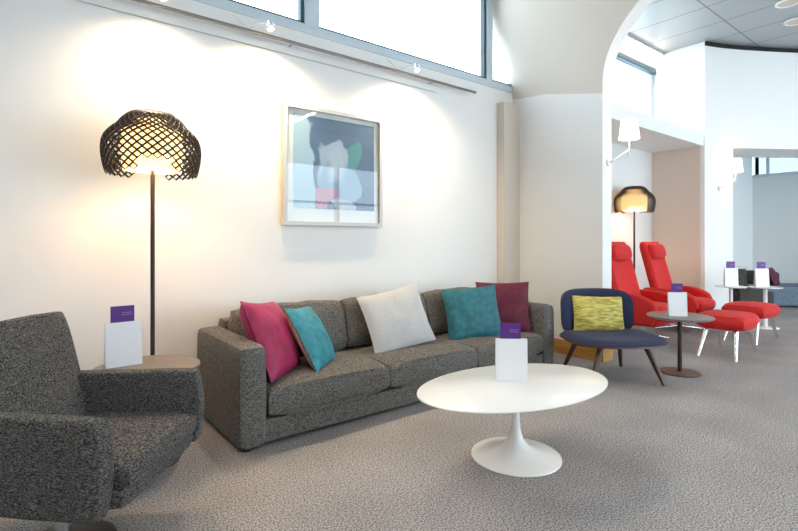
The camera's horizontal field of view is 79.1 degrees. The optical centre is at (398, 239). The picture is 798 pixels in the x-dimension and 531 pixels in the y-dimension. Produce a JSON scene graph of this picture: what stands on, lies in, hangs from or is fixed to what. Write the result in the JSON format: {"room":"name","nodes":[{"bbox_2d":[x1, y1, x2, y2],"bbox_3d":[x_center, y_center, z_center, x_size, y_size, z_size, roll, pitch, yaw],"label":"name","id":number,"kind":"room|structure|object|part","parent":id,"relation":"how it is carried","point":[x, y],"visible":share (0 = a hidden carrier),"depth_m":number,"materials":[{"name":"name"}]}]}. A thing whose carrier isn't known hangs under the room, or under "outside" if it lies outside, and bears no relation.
{"room":"airport lounge","nodes":[
{"label":"airport lounge","id":0,"kind":"room"},
{"bbox_2d":[0,0,751,369],"bbox_3d":[1.503,-0.875,5.944,15.900,4.150,0.300,0,0,-38],"label":"wall","id":1,"kind":"structure","parent":0,"point":[75,235],"depth_m":3.51,"materials":[{"name":"white paint"}]},
{"bbox_2d":[76,0,436,92],"bbox_3d":[-1.507,-1.488,3.381,4.800,0.011,0.007,0,0,-38],"label":"wire","id":2,"kind":"object","parent":1,"relation":"attached to","point":[76,0],"visible":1,"depth_m":3.60,"materials":[{"name":"silver metal"}]},
{"bbox_2d":[131,0,475,93],"bbox_3d":[-1.293,-1.555,3.497,5.280,0.022,0.100,0,0,-38],"label":"rail","id":3,"kind":"object","parent":1,"relation":"attached to","point":[146,2],"visible":1,"depth_m":3.77,"materials":[{"name":"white metal"}]},
{"bbox_2d":[233,14,275,30],"bbox_3d":[-1.062,-1.598,3.564,0.308,0.119,0.070,0,0,5],"label":"spotlight","id":4,"kind":"object","parent":3,"relation":"attached to","point":[270,26],"visible":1,"depth_m":3.56,"materials":[{"name":"silver metal"}]},
{"bbox_2d":[387,59,420,71],"bbox_3d":[0.047,-1.598,4.434,0.308,0.119,0.070,0,0,5],"label":"spotlight","id":5,"kind":"object","parent":3,"relation":"attached to","point":[417,68],"visible":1,"depth_m":4.42,"materials":[{"name":"silver metal"}]},
{"bbox_2d":[281,101,382,226],"bbox_3d":[-0.543,-0.605,4.113,0.960,0.970,0.056,0,0,-38],"label":"framed picture","id":6,"kind":"object","parent":1,"relation":"attached to","point":[332,161],"visible":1,"depth_m":4.08,"materials":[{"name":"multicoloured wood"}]},
{"bbox_2d":[293,113,373,210],"bbox_3d":[-0.537,-0.640,4.121,0.790,0.760,0.003,0,0,-38],"label":"print","id":7,"kind":"object","parent":6,"relation":"attached to","point":[333,157],"depth_m":4.10},
{"bbox_2d":[193,0,512,93],"bbox_3d":[-1.651,-2.300,3.321,7.700,1.200,0.095,0,0,-38],"label":"window","id":8,"kind":"structure","parent":1,"relation":"in","point":[308,22],"depth_m":4.33,"materials":[{"name":"white"}]},
{"bbox_2d":[497,101,519,282],"bbox_3d":[1.240,-0.170,5.489,0.275,2.740,0.110,0,0,-38],"label":"column","id":9,"kind":"structure","parent":1,"relation":"attached to","point":[508,114],"depth_m":5.42,"materials":[{"name":"beige paint"}]},
{"bbox_2d":[615,59,652,115],"bbox_3d":[2.744,-2.230,6.767,3.330,0.940,0.095,0,0,-38],"label":"window","id":10,"kind":"structure","parent":1,"relation":"in","point":[648,77],"depth_m":7.72,"materials":[{"name":"white"}]},
{"bbox_2d":[0,306,797,530],"bbox_3d":[4.197,1.250,2.750,16.400,0.100,8.750,0,0,-38],"label":"floor","id":11,"kind":"structure","parent":0,"point":[716,450],"depth_m":2.56,"materials":[{"name":"grey carpet"}]},
{"bbox_2d":[0,311,203,530],"bbox_3d":[-1.257,0.756,1.922,0.709,0.889,0.711,0,0,1],"label":"swivel armchair","id":12,"kind":"object","parent":11,"relation":"on","point":[77,446],"visible":1,"depth_m":1.83,"materials":[{"name":"grey fabric"}]},
{"bbox_3d":[-1.489,0.589,1.923,0.212,0.556,0.542,0,0,1],"label":"backrest","id":13,"kind":"part","parent":12,"relation":"part of","materials":[{"name":"grey fabric"}]},
{"bbox_3d":[-1.287,0.762,1.636,0.659,0.339,0.083,0,0,7],"label":"armrest","id":14,"kind":"part","parent":12,"relation":"part of","materials":[{"name":"grey fabric"}]},
{"bbox_2d":[80,411,196,488],"bbox_3d":[-1.202,0.818,1.919,0.600,0.119,0.547,0,0,1],"label":"seat cushion","id":15,"kind":"object","parent":12,"relation":"on","point":[144,442],"depth_m":1.90,"materials":[{"name":"grey fabric"}]},
{"bbox_3d":[-1.256,0.762,2.205,0.701,0.338,0.084,0,0,-5],"label":"armrest","id":16,"kind":"part","parent":12,"relation":"part of","materials":[{"name":"grey fabric"}]},
{"bbox_3d":[-1.260,0.886,1.919,0.665,0.088,0.565,0,0,1],"label":"seat","id":17,"kind":"part","parent":12,"relation":"part of","materials":[{"name":"grey fabric"}]},
{"bbox_2d":[92,355,199,468],"bbox_3d":[-1.365,0.942,2.615,0.536,0.517,0.536,0,0,-38],"label":"side table","id":18,"kind":"object","parent":11,"relation":"on","point":[152,361],"visible":0.19,"depth_m":2.67,"materials":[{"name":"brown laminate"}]},
{"bbox_2d":[104,305,141,368],"bbox_3d":[-1.501,0.520,2.631,0.176,0.325,0.047,0,0,-40],"label":"card holder","id":19,"kind":"object","parent":18,"relation":"on","point":[123,334],"visible":1,"depth_m":2.62,"materials":[{"name":"white plastic"}]},
{"bbox_2d":[100,109,200,354],"bbox_3d":[-1.491,0.216,2.923,0.548,1.968,0.548,0,0,-38],"label":"floor lamp","id":20,"kind":"object","parent":11,"relation":"on","point":[151,142],"visible":0.95,"depth_m":2.80,"materials":[{"name":"brown metal"}]},
{"bbox_3d":[-1.491,-0.578,2.923,0.548,0.380,0.548,0,0,-38],"label":"lamp shade","id":21,"kind":"part","parent":20,"relation":"part of","materials":[{"name":"brown metal"}]},
{"bbox_2d":[120,117,182,173],"bbox_3d":[-1.491,-0.573,2.923,0.340,0.305,0.340,0,0,-38],"label":"diffuser","id":22,"kind":"object","parent":20,"relation":"attached to","point":[150,165],"depth_m":2.79,"materials":[{"name":"beige"}]},
{"bbox_2d":[197,287,553,452],"bbox_3d":[0.028,0.822,3.911,2.980,0.756,0.888,0,0,-38],"label":"sofa","id":23,"kind":"object","parent":11,"relation":"on","point":[249,410],"visible":0.58,"depth_m":3.19,"materials":[{"name":"grey fabric"}]},
{"bbox_3d":[-0.203,0.822,4.206,2.677,0.563,0.138,0,0,-38],"label":"backrest","id":24,"kind":"part","parent":23,"relation":"part of","materials":[{"name":"grey fabric"}]},
{"bbox_3d":[-1.079,0.890,3.054,0.180,0.589,0.870,0,0,-38],"label":"armrest","id":25,"kind":"part","parent":23,"relation":"part of","materials":[{"name":"grey fabric"}]},
{"bbox_2d":[240,301,300,382],"bbox_3d":[-0.818,0.635,3.119,0.297,0.534,0.570,0,0,9],"label":"cushion","id":26,"kind":"object","parent":23,"relation":"on","point":[265,324],"visible":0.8,"depth_m":2.94,"materials":[{"name":"fabric"}]},
{"bbox_3d":[-0.872,0.660,3.123,0.112,0.520,0.520,-25,-10,4],"label":"panel","id":27,"kind":"part","parent":26,"relation":"part of","materials":[{"name":"fabric"}]},
{"bbox_2d":[228,300,346,355],"bbox_3d":[-0.793,0.666,3.540,0.901,0.423,0.246,0,0,-38],"label":"cushion","id":28,"kind":"object","parent":23,"relation":"on","point":[332,314],"depth_m":3.63,"materials":[{"name":"fabric"}]},
{"bbox_2d":[284,306,335,371],"bbox_3d":[-0.600,0.670,3.342,0.265,0.448,0.495,0,0,9],"label":"cushion","id":29,"kind":"object","parent":23,"relation":"on","point":[307,328],"visible":0.96,"depth_m":3.19,"materials":[{"name":"teal fabric"}]},
{"bbox_3d":[-0.632,0.689,3.345,0.070,0.470,0.460,-30,-9,5],"label":"panel","id":30,"kind":"part","parent":29,"relation":"part of","materials":[{"name":"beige fabric"}]},
{"bbox_2d":[266,350,390,415],"bbox_3d":[-0.623,0.945,3.322,0.912,0.226,0.764,0,0,-38],"label":"seat cushion","id":31,"kind":"object","parent":23,"relation":"on","point":[353,377],"depth_m":3.06,"materials":[{"name":"grey fabric"}]},
{"bbox_2d":[340,293,427,346],"bbox_3d":[-0.126,0.658,4.064,0.880,0.427,0.253,0,0,-38],"label":"cushion","id":32,"kind":"object","parent":23,"relation":"on","point":[356,333],"depth_m":3.79,"materials":[{"name":"grey fabric"}]},
{"bbox_2d":[356,282,435,352],"bbox_3d":[-0.013,0.630,3.843,0.670,0.554,0.230,0,0,-35],"label":"cushion","id":33,"kind":"object","parent":23,"relation":"on","point":[396,318],"visible":0.98,"depth_m":3.76,"materials":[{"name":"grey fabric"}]},
{"bbox_2d":[342,337,478,386],"bbox_3d":[0.066,0.946,3.862,0.911,0.225,0.764,0,0,-38],"label":"seat cushion","id":34,"kind":"object","parent":23,"relation":"on","point":[414,365],"depth_m":3.59,"materials":[{"name":"grey fabric"}]},
{"bbox_2d":[421,287,475,334],"bbox_3d":[0.548,0.663,4.587,0.906,0.423,0.256,0,0,-38],"label":"cushion","id":35,"kind":"object","parent":23,"relation":"on","point":[433,303],"depth_m":4.32,"materials":[{"name":"fabric"}]},
{"bbox_2d":[441,285,500,339],"bbox_3d":[0.651,0.645,4.258,0.565,0.479,0.195,0,0,-18],"label":"cushion","id":36,"kind":"object","parent":23,"relation":"on","point":[470,312],"visible":0.95,"depth_m":4.20,"materials":[{"name":"teal fabric"}]},
{"bbox_2d":[434,332,544,366],"bbox_3d":[0.755,0.945,4.405,0.912,0.224,0.762,0,0,-38],"label":"seat cushion","id":37,"kind":"object","parent":23,"relation":"on","point":[483,346],"depth_m":4.13,"materials":[{"name":"grey fabric"}]},
{"bbox_2d":[475,282,531,332],"bbox_3d":[0.977,0.630,4.542,0.506,0.475,0.181,0,0,6],"label":"cushion","id":38,"kind":"object","parent":23,"relation":"on","point":[512,298],"visible":0.62,"depth_m":4.49,"materials":[{"name":"red fabric"}]},
{"bbox_3d":[1.124,0.890,4.782,0.179,0.589,0.868,0,0,-38],"label":"armrest","id":39,"kind":"part","parent":23,"relation":"part of","materials":[{"name":"grey fabric"}]},
{"bbox_2d":[417,363,607,476],"bbox_3d":[0.648,0.999,2.680,1.210,0.403,0.750,0,0,-30],"label":"coffee table","id":40,"kind":"object","parent":11,"relation":"on","point":[548,386],"visible":0.97,"depth_m":2.58,"materials":[{"name":"white paint"}]},
{"bbox_2d":[495,323,527,381],"bbox_3d":[0.637,0.634,2.741,0.176,0.325,0.047,0,0,4],"label":"card holder","id":41,"kind":"object","parent":40,"relation":"on","point":[511,356],"visible":1,"depth_m":2.73,"materials":[{"name":"white plastic"}]},
{"bbox_2d":[559,288,668,385],"bbox_3d":[1.863,0.833,4.228,0.835,0.749,0.786,0,0,-6],"label":"lounge chair","id":42,"kind":"object","parent":11,"relation":"on","point":[627,338],"visible":0.73,"depth_m":4.26,"materials":[{"name":"blue fabric"}]},
{"bbox_3d":[1.599,1.042,4.476,0.054,0.328,0.180,0,0,-38],"label":"leg","id":43,"kind":"part","parent":42,"relation":"part of","materials":[{"name":"brown wood"}]},
{"bbox_3d":[1.623,1.042,3.961,0.054,0.332,0.224,0,0,43],"label":"leg","id":44,"kind":"part","parent":42,"relation":"part of","materials":[{"name":"brown wood"}]},
{"bbox_2d":[562,289,633,329],"bbox_3d":[1.830,0.665,4.526,0.699,0.404,0.156,0,0,-6],"label":"backrest","id":45,"kind":"object","parent":42,"relation":"on","point":[627,302],"depth_m":4.50,"materials":[{"name":"blue fabric"}]},
{"bbox_2d":[572,295,624,330],"bbox_3d":[1.849,0.685,4.480,0.511,0.341,0.143,0,0,-6],"label":"lumbar cushion","id":46,"kind":"object","parent":42,"relation":"on","point":[590,313],"visible":0.94,"depth_m":4.43,"materials":[{"name":"yellow fabric"}]},
{"bbox_2d":[560,329,667,346],"bbox_3d":[1.863,0.855,4.228,0.818,0.075,0.768,0,0,-6],"label":"seat cushion","id":47,"kind":"object","parent":42,"relation":"on","point":[624,337],"depth_m":4.07,"materials":[{"name":"blue fabric"}]},
{"bbox_3d":[2.075,1.042,4.522,0.054,0.328,0.180,0,0,35],"label":"leg","id":48,"kind":"part","parent":42,"relation":"part of","materials":[{"name":"brown wood"}]},
{"bbox_3d":[2.130,1.042,4.027,0.180,0.328,0.054,0,0,42],"label":"leg","id":49,"kind":"part","parent":42,"relation":"part of","materials":[{"name":"brown wood"}]},
{"bbox_2d":[614,186,655,268],"bbox_3d":[3.374,0.216,6.928,0.548,1.968,0.548,0,0,14],"label":"floor lamp","id":50,"kind":"object","parent":11,"relation":"on","point":[633,198],"visible":0.94,"depth_m":6.78,"materials":[{"name":"brown metal"}]},
{"bbox_2d":[621,189,647,210],"bbox_3d":[3.374,-0.573,6.928,0.340,0.305,0.340,0,0,14],"label":"diffuser","id":51,"kind":"object","parent":50,"relation":"attached to","point":[624,192],"depth_m":6.79,"materials":[{"name":"beige"}]},
{"bbox_3d":[3.374,-0.578,6.928,0.548,0.380,0.548,0,0,14],"label":"lamp shade","id":52,"kind":"part","parent":50,"relation":"part of","materials":[{"name":"brown metal"}]},
{"bbox_2d":[611,242,675,338],"bbox_3d":[2.964,0.611,5.947,0.731,1.178,0.842,0,0,-36],"label":"armchair","id":53,"kind":"object","parent":11,"relation":"on","point":[623,275],"visible":0.47,"depth_m":6.00,"materials":[{"name":"red fabric"}]},
{"bbox_3d":[2.811,0.440,6.155,0.546,0.836,0.326,0,0,-36],"label":"backrest","id":54,"kind":"part","parent":53,"relation":"part of","materials":[{"name":"red fabric"}]},
{"bbox_3d":[2.742,0.820,5.741,0.100,0.368,0.657,0,0,-40],"label":"armrest","id":55,"kind":"part","parent":53,"relation":"part of","materials":[{"name":"red fabric"}]},
{"bbox_3d":[3.226,0.820,6.094,0.100,0.368,0.657,0,0,-32],"label":"armrest","id":56,"kind":"part","parent":53,"relation":"part of","materials":[{"name":"red fabric"}]},
{"bbox_2d":[653,301,666,320],"bbox_3d":[3.015,0.850,5.877,0.538,0.199,0.670,0,0,-36],"label":"seat cushion","id":57,"kind":"object","parent":53,"relation":"on","point":[660,305],"depth_m":5.57,"materials":[{"name":"red fabric"}]},
{"bbox_2d":[639,242,715,332],"bbox_3d":[3.746,0.611,6.534,0.731,1.178,0.842,0,0,-40],"label":"armchair","id":58,"kind":"object","parent":11,"relation":"on","point":[653,254],"visible":0.52,"depth_m":6.56,"materials":[{"name":"red fabric"}]},
{"bbox_3d":[3.579,0.440,6.731,0.546,0.836,0.326,0,0,-40],"label":"backrest","id":59,"kind":"part","parent":58,"relation":"part of","materials":[{"name":"red fabric"}]},
{"bbox_3d":[3.539,0.820,6.313,0.100,0.368,0.657,0,0,-44],"label":"armrest","id":60,"kind":"part","parent":58,"relation":"part of","materials":[{"name":"red fabric"}]},
{"bbox_3d":[3.997,0.820,6.699,0.100,0.368,0.657,0,0,-36],"label":"armrest","id":61,"kind":"part","parent":58,"relation":"part of","materials":[{"name":"red fabric"}]},
{"bbox_2d":[694,296,715,312],"bbox_3d":[3.801,0.850,6.468,0.538,0.199,0.670,0,0,-40],"label":"seat cushion","id":62,"kind":"object","parent":58,"relation":"on","point":[704,303],"depth_m":6.16,"materials":[{"name":"red fabric"}]},
{"bbox_2d":[647,311,714,377],"bbox_3d":[2.539,0.942,4.368,0.536,0.517,0.536,0,0,-38],"label":"side table","id":63,"kind":"object","parent":11,"relation":"on","point":[678,371],"visible":0.94,"depth_m":4.35,"materials":[{"name":"wood"}]},
{"bbox_2d":[667,283,687,316],"bbox_3d":[2.500,0.537,4.341,0.158,0.292,0.042,0,0,6],"label":"card holder","id":64,"kind":"object","parent":63,"relation":"on","point":[676,299],"visible":1,"depth_m":4.33,"materials":[{"name":"white"}]},
{"bbox_2d":[696,309,758,361],"bbox_3d":[3.457,0.977,5.088,0.695,0.458,0.482,0,0,-40],"label":"ottoman","id":65,"kind":"object","parent":11,"relation":"on","point":[735,322],"visible":0.91,"depth_m":4.92,"materials":[{"name":"red fabric"}]},
{"bbox_3d":[3.165,1.055,5.026,0.173,0.301,0.048,0,0,-30],"label":"leg","id":66,"kind":"part","parent":65,"relation":"part of","materials":[{"name":"silver metal"}]},
{"bbox_3d":[3.569,1.055,5.366,0.048,0.301,0.173,0,0,39],"label":"leg","id":67,"kind":"part","parent":65,"relation":"part of","materials":[{"name":"silver metal"}]},
{"bbox_2d":[696,309,758,331],"bbox_3d":[3.457,0.842,5.088,0.582,0.188,0.482,0,0,-40],"label":"seat cushion","id":68,"kind":"object","parent":65,"relation":"on","point":[725,320],"depth_m":4.90,"materials":[{"name":"red fabric"}]},
{"bbox_3d":[3.355,1.055,4.803,0.048,0.301,0.173,0,0,31],"label":"leg","id":69,"kind":"part","parent":65,"relation":"part of","materials":[{"name":"silver metal"}]},
{"bbox_3d":[3.751,1.055,5.149,0.173,0.301,0.048,0,0,-30],"label":"leg","id":70,"kind":"part","parent":65,"relation":"part of","materials":[{"name":"silver metal"}]},
{"bbox_2d":[714,285,747,301],"bbox_3d":[4.617,0.920,6.720,0.390,0.560,0.390,0,0,-38],"label":"side table","id":71,"kind":"object","parent":11,"relation":"on","point":[721,286],"visible":0.4,"depth_m":6.70,"materials":[{"name":"white paint"}]},
{"bbox_2d":[723,261,738,285],"bbox_3d":[4.617,0.469,6.722,0.185,0.341,0.049,0,0,0],"label":"card holder","id":72,"kind":"object","parent":71,"relation":"on","point":[730,277],"visible":1,"depth_m":6.71,"materials":[{"name":"white plastic"}]},
{"bbox_2d":[721,301,780,344],"bbox_3d":[4.254,0.977,5.839,0.695,0.458,0.482,0,0,-35],"label":"ottoman","id":73,"kind":"object","parent":11,"relation":"on","point":[763,310],"visible":0.73,"depth_m":5.68,"materials":[{"name":"red fabric"}]},
{"bbox_3d":[3.953,1.055,5.811,0.173,0.301,0.048,0,0,-16],"label":"leg","id":74,"kind":"part","parent":73,"relation":"part of","materials":[{"name":"silver metal"}]},
{"bbox_2d":[721,301,780,318],"bbox_3d":[4.253,0.842,5.839,0.582,0.188,0.482,0,0,-35],"label":"seat cushion","id":75,"kind":"object","parent":73,"relation":"on","point":[763,310],"depth_m":5.67,"materials":[{"name":"red fabric"}]},
{"bbox_3d":[4.127,1.055,5.564,0.048,0.301,0.173,0,0,36],"label":"leg","id":76,"kind":"part","parent":73,"relation":"part of","materials":[{"name":"silver metal"}]},
{"bbox_3d":[4.552,1.055,5.874,0.173,0.301,0.048,0,0,-25],"label":"leg","id":77,"kind":"part","parent":73,"relation":"part of","materials":[{"name":"silver metal"}]},
{"bbox_2d":[733,266,773,303],"bbox_3d":[5.860,0.820,8.200,0.572,0.711,0.613,0,0,0],"label":"armchair","id":78,"kind":"object","parent":11,"relation":"on","point":[739,294],"visible":0.3,"depth_m":7.93,"materials":[{"name":"black fabric"}]},
{"bbox_3d":[5.641,0.750,8.226,0.107,0.307,0.558,0,0,0],"label":"armrest","id":79,"kind":"part","parent":78,"relation":"part of","materials":[{"name":"grey fabric"}]},
{"bbox_3d":[5.805,0.482,8.420,0.450,0.035,0.160,0,0,0],"label":"rail","id":80,"kind":"part","parent":78,"relation":"part of","materials":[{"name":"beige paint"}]},
{"bbox_3d":[5.860,0.700,8.415,0.331,0.411,0.141,0,0,0],"label":"backrest","id":81,"kind":"part","parent":78,"relation":"part of","materials":[{"name":"grey fabric"}]},
{"bbox_3d":[5.860,1.005,8.200,0.572,0.342,0.613,0,0,0],"label":"seat","id":82,"kind":"part","parent":78,"relation":"part of","materials":[{"name":"grey fabric"}]},
{"bbox_2d":[748,286,782,329],"bbox_3d":[5.018,0.920,6.615,0.390,0.560,0.390,0,0,-38],"label":"side table","id":83,"kind":"object","parent":11,"relation":"on","point":[765,289],"visible":0.7,"depth_m":6.59,"materials":[{"name":"white paint"}]},
{"bbox_2d":[753,262,769,286],"bbox_3d":[4.960,0.469,6.609,0.185,0.341,0.049,0,0,0],"label":"card holder","id":84,"kind":"object","parent":83,"relation":"on","point":[761,273],"visible":1,"depth_m":6.59,"materials":[{"name":"white plastic"}]},
{"bbox_2d":[746,270,797,305],"bbox_3d":[7.350,0.876,8.950,1.816,0.603,0.813,0,0,0],"label":"sofa","id":85,"kind":"object","parent":11,"relation":"on","point":[787,296],"visible":0.27,"depth_m":8.55,"materials":[{"name":"fabric"}]},
{"bbox_3d":[6.800,0.725,9.065,0.311,0.301,0.543,0,0,0],"label":"backrest","id":86,"kind":"part","parent":85,"relation":"part of","materials":[{"name":"fabric"}]},
{"bbox_3d":[7.350,1.000,8.950,1.816,0.355,0.813,0,0,0],"label":"seat","id":87,"kind":"part","parent":85,"relation":"part of","materials":[{"name":"blue fabric"}]},
{"bbox_2d":[768,267,779,284],"bbox_3d":[6.781,0.654,8.749,0.343,0.315,0.160,0,0,-39],"label":"cushion","id":88,"kind":"object","parent":85,"relation":"on","point":[773,276],"visible":0.84,"depth_m":8.67,"materials":[{"name":"red fabric"}]},
{"bbox_2d":[471,0,652,339],"bbox_3d":[1.985,-0.875,4.631,0.500,4.150,3.040,0,0,-38],"label":"wall pier","id":89,"kind":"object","parent":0,"point":[557,57],"visible":0.81,"depth_m":5.05,"materials":[{"name":"white paint"}]},
{"bbox_2d":[554,338,612,362],"bbox_3d":[1.730,1.125,5.223,0.196,0.150,1.114,0,0,-38],"label":"baseboard","id":90,"kind":"object","parent":89,"relation":"attached to","point":[561,346],"visible":0.54,"depth_m":4.91,"materials":[{"name":"brown wood"}]},
{"bbox_2d":[606,118,639,165],"bbox_3d":[2.243,-0.970,4.798,0.321,0.470,0.216,0,0,-38],"label":"wall lamp","id":91,"kind":"object","parent":89,"relation":"attached to","point":[629,128],"visible":1,"depth_m":4.77,"materials":[{"name":"white paint"}]},
{"bbox_3d":[2.196,-0.836,4.796,0.236,0.148,0.049,0,0,-9],"label":"arm","id":92,"kind":"part","parent":91,"relation":"part of","materials":[{"name":"white paint"}]},
{"bbox_3d":[2.301,-0.940,4.828,0.015,0.220,0.016,0,0,-38],"label":"stem","id":93,"kind":"part","parent":91,"relation":"part of","materials":[{"name":"white paint"}]},
{"bbox_3d":[2.301,-1.107,4.828,0.192,0.195,0.192,0,0,-38],"label":"lamp shade","id":94,"kind":"part","parent":91,"relation":"part of","materials":[{"name":"white fabric"}]},
{"bbox_2d":[614,43,651,76],"bbox_3d":[2.668,-2.825,6.857,3.340,0.250,0.300,0,0,-38],"label":"wall","id":95,"kind":"structure","parent":0,"point":[625,48],"depth_m":7.52,"materials":[{"name":"white paint"}]},
{"bbox_2d":[616,51,656,74],"bbox_3d":[2.793,-2.685,6.713,3.280,0.090,0.080,0,0,-38],"label":"trim","id":96,"kind":"structure","parent":95,"relation":"attached to","point":[623,57],"depth_m":7.31,"materials":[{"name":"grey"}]},
{"bbox_2d":[611,102,703,152],"bbox_3d":[2.993,-1.490,6.450,3.330,0.180,0.740,0,0,-38],"label":"wall alcove header","id":97,"kind":"structure","parent":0,"point":[656,134],"depth_m":6.60,"materials":[{"name":"white paint"}]},
{"bbox_2d":[652,41,732,309],"bbox_3d":[4.585,-0.875,7.559,0.575,4.150,0.960,0,0,-38],"label":"wall","id":98,"kind":"structure","parent":0,"point":[682,83],"depth_m":7.31,"materials":[{"name":"white paint"}]},
{"bbox_2d":[718,158,742,189],"bbox_3d":[4.978,-0.980,7.217,0.321,0.470,0.216,0,0,-26],"label":"wall lamp","id":99,"kind":"object","parent":98,"relation":"attached to","point":[735,164],"visible":1,"depth_m":7.18,"materials":[{"name":"white paint"}]},
{"bbox_3d":[5.041,-1.117,7.235,0.192,0.195,0.192,0,0,-26],"label":"lamp shade","id":100,"kind":"part","parent":99,"relation":"part of","materials":[{"name":"white fabric"}]},
{"bbox_2d":[628,0,797,52],"bbox_3d":[4.197,-3.010,2.750,16.400,0.120,8.750,0,0,-38],"label":"ceiling","id":101,"kind":"structure","parent":0,"point":[665,25],"depth_m":6.61,"materials":[{"name":"grey metal"}]},
{"bbox_2d":[623,34,663,58],"bbox_3d":[3.200,-2.915,6.924,2.380,0.070,0.130,0,0,-38],"label":"light","id":102,"kind":"object","parent":101,"relation":"attached to","point":[630,40],"visible":0.44,"depth_m":7.24,"materials":[{"name":"silver metal"}]},
{"bbox_2d":[774,0,797,8],"bbox_3d":[4.829,-2.940,5.997,0.270,0.020,0.270,0,0,-38],"label":"recessed light","id":103,"kind":"object","parent":101,"relation":"attached to","point":[783,3],"visible":1,"depth_m":6.00,"materials":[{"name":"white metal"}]},
{"bbox_2d":[777,0,797,6],"bbox_3d":[4.829,-2.938,5.997,0.208,0.005,0.208,0,0,-38],"label":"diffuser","id":104,"kind":"object","parent":103,"relation":"attached to","point":[783,3],"depth_m":6.00,"materials":[{"name":"beige plastic"}]},
{"bbox_2d":[783,17,797,25],"bbox_3d":[5.338,-2.940,6.498,0.270,0.020,0.270,0,0,-38],"label":"ceiling speaker","id":105,"kind":"object","parent":101,"relation":"attached to","point":[793,21],"visible":1,"depth_m":6.52,"materials":[{"name":"white paint"}]},
{"bbox_2d":[786,19,797,24],"bbox_3d":[5.338,-2.938,6.498,0.208,0.005,0.208,0,0,-38],"label":"grille","id":106,"kind":"object","parent":105,"relation":"attached to","point":[791,21],"depth_m":6.52,"materials":[{"name":"white metal"}]},
{"bbox_2d":[712,47,797,157],"bbox_3d":[7.056,-2.145,7.667,5.807,1.490,1.134,0,0,2],"label":"wall","id":107,"kind":"structure","parent":0,"point":[755,93],"depth_m":7.38,"materials":[{"name":"white paint"}]},
{"bbox_2d":[705,41,797,52],"bbox_3d":[7.148,-2.920,7.381,5.329,0.060,0.603,0,0,2],"label":"trim","id":108,"kind":"structure","parent":107,"relation":"attached to","point":[707,43],"depth_m":7.35,"materials":[{"name":"black metal"}]},
{"bbox_2d":[752,175,797,282],"bbox_3d":[10.407,-0.085,7.715,0.300,2.570,8.500,0,0,-38],"label":"wall","id":109,"kind":"structure","parent":0,"point":[774,199],"depth_m":10.39,"materials":[{"name":"white paint"}]},
{"bbox_2d":[752,158,797,177],"bbox_3d":[10.409,-1.745,7.526,0.130,0.750,8.200,0,0,-38],"label":"window","id":110,"kind":"structure","parent":109,"relation":"in","point":[762,167],"depth_m":10.44,"materials":[{"name":"white"}]}
]}

